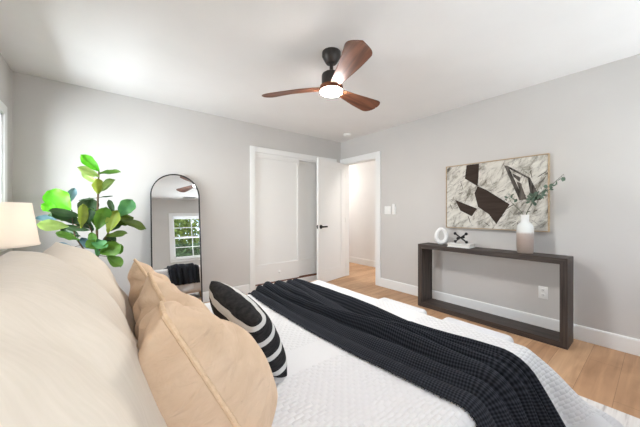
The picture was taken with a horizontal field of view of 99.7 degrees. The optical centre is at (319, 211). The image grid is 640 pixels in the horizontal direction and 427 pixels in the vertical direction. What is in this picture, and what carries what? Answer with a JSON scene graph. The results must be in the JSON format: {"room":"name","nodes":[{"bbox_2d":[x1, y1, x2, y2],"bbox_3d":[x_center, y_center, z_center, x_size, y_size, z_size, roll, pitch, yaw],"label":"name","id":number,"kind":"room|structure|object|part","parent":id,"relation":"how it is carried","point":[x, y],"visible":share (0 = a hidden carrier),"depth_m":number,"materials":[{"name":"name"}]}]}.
{"room":"bedroom","nodes":[
{"label":"bedroom","id":0,"kind":"room"},
{"bbox_2d":[0,53,12,255],"bbox_3d":[-1.734,-0.058,1.021,0.120,2.440,5.355,0,0,-38],"label":"wall","id":1,"kind":"structure","parent":0,"point":[6,74],"depth_m":2.35,"materials":[{"name":"paint"}]},
{"bbox_2d":[0,100,6,251],"bbox_3d":[-2.315,-0.281,1.792,0.168,1.195,1.135,0,0,-38],"label":"window","id":2,"kind":"structure","parent":1,"relation":"in","point":[3,108],"depth_m":2.20,"materials":[{"name":"white paint"}]},
{"bbox_3d":[-2.334,-0.281,1.777,0.120,1.045,0.965,0,0,-38],"label":"frame","id":3,"kind":"part","parent":2,"relation":"part of","materials":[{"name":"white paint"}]},
{"bbox_2d":[13,71,340,295],"bbox_3d":[-1.238,-0.058,3.747,4.045,2.440,0.100,0,0,-38],"label":"wall","id":4,"kind":"structure","parent":0,"point":[55,123],"depth_m":3.03,"materials":[{"name":"paint"}]},
{"bbox_2d":[203,284,249,302],"bbox_3d":[-1.898,1.096,3.151,2.270,0.132,0.014,0,0,-38],"label":"baseboard","id":5,"kind":"structure","parent":4,"relation":"attached to","point":[245,289],"depth_m":3.77,"materials":[{"name":"white paint"}]},
{"bbox_2d":[255,154,298,284],"bbox_3d":[-0.638,0.105,4.163,0.769,1.906,0.076,0,0,-38],"label":"door","id":6,"kind":"structure","parent":4,"relation":"in","point":[276,178],"depth_m":4.15,"materials":[{"name":"white paint"}]},
{"bbox_2d":[255,275,316,289],"bbox_3d":[-0.383,1.121,4.423,1.525,0.082,0.102,0,0,-38],"label":"trim","id":7,"kind":"structure","parent":4,"relation":"attached to","point":[309,278],"depth_m":4.51,"materials":[{"name":"white paint"}]},
{"bbox_2d":[255,273,316,285],"bbox_3d":[-0.386,1.073,4.428,1.497,0.015,0.086,0,0,-38],"label":"trim","id":8,"kind":"structure","parent":4,"relation":"attached to","point":[302,276],"depth_m":4.41,"materials":[{"name":"brown wood"}]},
{"bbox_2d":[250,146,336,292],"bbox_3d":[-0.382,0.106,4.413,1.657,2.112,0.118,0,0,-38],"label":"trim","id":9,"kind":"structure","parent":4,"relation":"attached to","point":[254,150],"depth_m":3.89,"materials":[{"name":"white paint"}]},
{"bbox_2d":[299,161,316,275],"bbox_3d":[-0.111,0.105,4.667,0.764,1.906,0.034,0,0,-38],"label":"door","id":10,"kind":"structure","parent":4,"relation":"in","point":[307,170],"depth_m":4.58,"materials":[{"name":"white paint"}]},
{"bbox_2d":[0,0,639,141],"bbox_3d":[0.013,-1.328,3.022,5.345,0.100,6.320,0,0,-38],"label":"ceiling","id":11,"kind":"structure","parent":0,"point":[214,57],"depth_m":2.11,"materials":[{"name":"paint"}]},
{"bbox_2d":[262,40,379,110],"bbox_3d":[0.189,-1.113,2.208,1.000,0.330,1.075,0,0,-38],"label":"ceiling fan","id":12,"kind":"object","parent":11,"relation":"hanging from","point":[355,53],"visible":1,"depth_m":2.10,"materials":[{"name":"brown wood"}]},
{"bbox_3d":[-0.231,-0.995,2.253,0.543,0.046,0.179,0,0,15],"label":"blade","id":13,"kind":"part","parent":12,"relation":"part of","materials":[{"name":"brown wood"}]},
{"bbox_3d":[0.091,-1.060,2.165,0.156,0.114,0.156,0,0,-38],"label":"motor","id":14,"kind":"part","parent":12,"relation":"part of","materials":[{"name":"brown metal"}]},
{"bbox_2d":[320,86,341,96],"bbox_3d":[0.091,-0.958,2.165,0.178,0.020,0.178,0,0,-38],"label":"diffuser","id":15,"kind":"object","parent":12,"relation":"attached to","point":[327,91],"depth_m":2.13,"materials":[{"name":"white glass"}]},
{"bbox_3d":[0.181,-0.995,1.843,0.179,0.046,0.543,0,0,-16],"label":"blade","id":16,"kind":"part","parent":12,"relation":"part of","materials":[{"name":"brown wood"}]},
{"bbox_3d":[0.333,-0.995,2.395,0.543,0.046,0.179,0,0,-44],"label":"blade","id":17,"kind":"part","parent":12,"relation":"part of","materials":[{"name":"brown wood"}]},
{"bbox_2d":[204,262,639,418],"bbox_3d":[0.013,1.192,3.022,5.345,0.060,6.320,0,0,-38],"label":"floor","id":18,"kind":"structure","parent":0,"point":[609,377],"depth_m":2.11,"materials":[{"name":"brown wood"}]},
{"bbox_2d":[35,154,145,266],"bbox_3d":[-1.982,0.332,2.396,0.758,1.659,0.358,0,0,-38],"label":"plant","id":19,"kind":"object","parent":18,"relation":"on","point":[57,202],"visible":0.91,"depth_m":2.36,"materials":[{"name":"green plant"}]},
{"bbox_3d":[-1.996,0.262,2.404,0.318,1.260,0.038,0,0,-38],"label":"stem","id":20,"kind":"part","parent":19,"relation":"part of","materials":[{"name":"green plant"}]},
{"bbox_2d":[150,174,202,301],"bbox_3d":[-1.679,0.354,3.173,0.525,1.618,0.206,0,0,-38],"label":"floor mirror","id":21,"kind":"object","parent":18,"relation":"on","point":[175,223],"visible":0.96,"depth_m":3.19,"materials":[{"name":"black mirror"}]},
{"bbox_2d":[418,242,573,349],"bbox_3d":[1.748,0.779,2.894,0.245,0.766,1.392,0,0,-38],"label":"console table","id":22,"kind":"object","parent":18,"relation":"on","point":[563,339],"visible":1,"depth_m":2.64,"materials":[{"name":"brown wood"}]},
{"bbox_3d":[1.332,0.779,3.419,0.245,0.766,0.052,0,0,-38],"label":"leg","id":23,"kind":"part","parent":22,"relation":"part of","materials":[{"name":"brown wood"}]},
{"bbox_2d":[434,227,447,244],"bbox_3d":[1.462,0.289,3.258,0.160,0.209,0.053,0,0,14],"label":"ring sculpture","id":24,"kind":"object","parent":22,"relation":"on","point":[441,242],"visible":1,"depth_m":3.24,"materials":[{"name":"white ceramic"}]},
{"bbox_2d":[448,242,474,248],"bbox_3d":[1.605,0.376,3.071,0.170,0.040,0.240,0,0,-42],"label":"book","id":25,"kind":"object","parent":22,"relation":"on","point":[451,244],"visible":1,"depth_m":3.02,"materials":[{"name":"white paper"}]},
{"bbox_2d":[453,232,467,243],"bbox_3d":[1.601,0.293,3.075,0.145,0.126,0.114,0,0,26],"label":"ornament","id":26,"kind":"object","parent":25,"relation":"on","point":[454,233],"visible":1,"depth_m":3.06,"materials":[{"name":"black paint"}]},
{"bbox_2d":[419,298,566,349],"bbox_3d":[1.748,1.136,2.894,0.245,0.052,1.392,0,0,-38],"label":"shelf","id":27,"kind":"object","parent":22,"relation":"attached to","point":[544,335],"depth_m":2.74,"materials":[{"name":"brown wood"}]},
{"bbox_2d":[516,215,533,253],"bbox_3d":[1.976,0.211,2.602,0.138,0.370,0.138,0,0,-11],"label":"vase","id":28,"kind":"object","parent":22,"relation":"on","point":[525,229],"visible":1,"depth_m":2.56,"materials":[{"name":"ceramic"}]},
{"bbox_2d":[504,194,522,214],"bbox_3d":[1.918,0.076,2.667,0.141,0.519,0.094,0,0,14],"label":"eucalyptus sprig","id":29,"kind":"object","parent":28,"relation":"in","point":[511,196],"visible":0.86,"depth_m":2.66,"materials":[{"name":"green plant"}]},
{"bbox_2d":[526,190,546,214],"bbox_3d":[2.015,0.064,2.528,0.134,0.544,0.158,0,0,-38],"label":"eucalyptus sprig","id":30,"kind":"object","parent":28,"relation":"in","point":[531,198],"visible":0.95,"depth_m":2.52,"materials":[{"name":"green plant"}]},
{"bbox_2d":[526,174,565,213],"bbox_3d":[2.087,0.001,2.505,0.101,0.671,0.295,0,0,-38],"label":"eucalyptus sprig","id":31,"kind":"object","parent":28,"relation":"in","point":[562,178],"visible":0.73,"depth_m":2.47,"materials":[{"name":"green plant"}]},
{"bbox_3d":[2.164,0.779,2.369,0.245,0.766,0.052,0,0,-38],"label":"leg","id":32,"kind":"part","parent":22,"relation":"part of","materials":[{"name":"brown wood"}]},
{"bbox_2d":[579,395,639,426],"bbox_3d":[0.428,1.157,1.360,2.300,0.010,2.000,0,0,-38],"label":"area rug","id":33,"kind":"object","parent":18,"relation":"on","point":[626,420],"visible":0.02,"depth_m":1.53,"materials":[{"name":"white fabric"}]},
{"bbox_2d":[379,297,426,314],"bbox_3d":[0.548,0.947,2.102,0.380,0.410,0.421,0,0,-38],"label":"ottoman","id":34,"kind":"object","parent":33,"relation":"on","point":[414,308],"visible":0.19,"depth_m":2.14,"materials":[{"name":"white fabric"}]},
{"bbox_2d":[442,317,513,342],"bbox_3d":[0.894,0.947,1.665,0.380,0.410,0.416,0,0,-38],"label":"ottoman","id":35,"kind":"object","parent":33,"relation":"on","point":[448,319],"visible":0.18,"depth_m":1.71,"materials":[{"name":"white fabric"}]},
{"bbox_3d":[-0.361,0.647,1.111,2.085,1.010,1.560,0,0,-38],"label":"bed","id":36,"kind":"object","parent":33,"relation":"on","visible":0},
{"bbox_2d":[43,242,135,337],"bbox_3d":[-0.936,0.391,1.073,0.655,0.504,0.338,0,0,44],"label":"sham pillow","id":37,"kind":"object","parent":36,"relation":"on","point":[84,260],"visible":0.23,"depth_m":1.01,"materials":[{"name":"beige fabric"}]},
{"bbox_2d":[134,272,277,426],"bbox_3d":[-0.334,0.425,0.774,0.345,0.459,0.462,0,0,-35],"label":"pillow","id":38,"kind":"object","parent":36,"relation":"on","point":[200,368],"visible":0.96,"depth_m":0.58,"materials":[{"name":"fabric"}]},
{"bbox_2d":[204,280,623,426],"bbox_3d":[-0.121,0.856,1.238,2.198,0.549,2.015,0,0,-38],"label":"coverlet","id":39,"kind":"object","parent":36,"relation":"on","point":[324,385],"visible":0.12,"depth_m":0.95,"materials":[{"name":"white fabric"}]},
{"bbox_2d":[0,251,166,426],"bbox_3d":[-0.515,0.361,0.529,0.368,0.522,0.680,0,0,-38],"label":"sham pillow","id":40,"kind":"object","parent":39,"relation":"on","point":[69,352],"visible":0.93,"depth_m":0.40,"materials":[{"name":"beige fabric"}]},
{"bbox_2d":[127,259,176,321],"bbox_3d":[-0.642,0.420,1.137,0.258,0.413,0.486,0,0,-39],"label":"pillow","id":41,"kind":"object","parent":39,"relation":"on","point":[137,275],"visible":0.18,"depth_m":1.13,"materials":[{"name":"fabric"}]},
{"bbox_2d":[209,281,286,377],"bbox_3d":[-0.315,0.467,1.123,0.200,0.284,0.510,0,0,-40],"label":"lumbar pillow","id":42,"kind":"object","parent":39,"relation":"on","point":[228,303],"visible":0.71,"depth_m":0.96,"materials":[{"name":"black fabric"}]},
{"bbox_2d":[248,278,565,426],"bbox_3d":[0.164,0.707,1.447,0.533,0.428,1.877,0,0,-38],"label":"throw blanket","id":43,"kind":"object","parent":39,"relation":"on","point":[495,386],"visible":0.89,"depth_m":1.03,"materials":[{"name":"black fabric"}]},
{"bbox_3d":[-1.667,0.872,1.448,0.446,0.580,0.440,0,0,-38],"label":"nightstand","id":44,"kind":"object","parent":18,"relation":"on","visible":0},
{"bbox_2d":[0,202,40,248],"bbox_3d":[-1.716,0.266,1.409,0.361,0.632,0.361,0,0,-38],"label":"table lamp","id":45,"kind":"object","parent":44,"relation":"on","point":[18,227],"visible":0.71,"depth_m":1.39,"materials":[{"name":"white fabric"}]},
{"bbox_2d":[341,54,639,338],"bbox_3d":[1.608,-0.058,4.362,1.180,2.440,6.200,0,0,-38],"label":"wall","id":46,"kind":"structure","parent":0,"point":[588,121],"depth_m":2.70,"materials":[{"name":"paint"}]},
{"bbox_2d":[316,158,345,281],"bbox_3d":[0.204,0.146,4.578,0.143,2.008,0.759,0,0,40],"label":"door","id":47,"kind":"structure","parent":46,"relation":"in","point":[331,175],"depth_m":4.54,"materials":[{"name":"white paint"}]},
{"bbox_3d":[0.198,0.102,4.575,0.009,1.690,0.515,0,0,40],"label":"panel","id":48,"kind":"part","parent":47,"relation":"part of","materials":[{"name":"white paint"}]},
{"bbox_2d":[340,151,380,285],"bbox_3d":[0.709,0.102,4.633,0.143,2.120,0.920,0,0,-38],"label":"trim","id":49,"kind":"structure","parent":46,"relation":"attached to","point":[375,156],"depth_m":4.31,"materials":[{"name":"white paint"}]},
{"bbox_2d":[349,256,374,266],"bbox_3d":[1.424,1.096,5.340,0.014,0.132,4.200,0,0,-38],"label":"baseboard","id":50,"kind":"structure","parent":46,"relation":"attached to","point":[361,261],"depth_m":5.94,"materials":[{"name":"white paint"}]},
{"bbox_2d":[385,206,390,213],"bbox_3d":[1.033,-0.028,4.130,0.010,0.120,0.116,0,0,-38],"label":"light switch","id":51,"kind":"object","parent":46,"relation":"attached to","point":[387,208],"visible":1,"depth_m":4.12,"materials":[{"name":"white plastic"}]},
{"bbox_2d":[392,204,395,213],"bbox_3d":[1.101,-0.043,4.030,0.028,0.160,0.056,0,0,-38],"label":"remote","id":52,"kind":"object","parent":46,"relation":"attached to","point":[393,205],"visible":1,"depth_m":4.02,"materials":[{"name":"white plastic"}]},
{"bbox_2d":[446,153,549,231],"bbox_3d":[1.903,-0.186,2.997,0.046,0.760,1.002,0,0,-38],"label":"painting","id":53,"kind":"object","parent":46,"relation":"attached to","point":[475,192],"visible":0.88,"depth_m":2.93,"materials":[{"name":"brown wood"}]},
{"bbox_2d":[380,278,639,355],"bbox_3d":[2.007,1.096,2.898,0.014,0.132,3.410,0,0,-38],"label":"baseboard","id":54,"kind":"structure","parent":46,"relation":"attached to","point":[630,345],"depth_m":2.71,"materials":[{"name":"white paint"}]},
{"bbox_2d":[538,286,547,298],"bbox_3d":[2.198,0.794,2.661,0.009,0.120,0.074,0,0,-38],"label":"electrical outlet","id":55,"kind":"object","parent":46,"relation":"attached to","point":[542,291],"visible":1,"depth_m":2.66,"materials":[{"name":"white plastic"}]}
]}

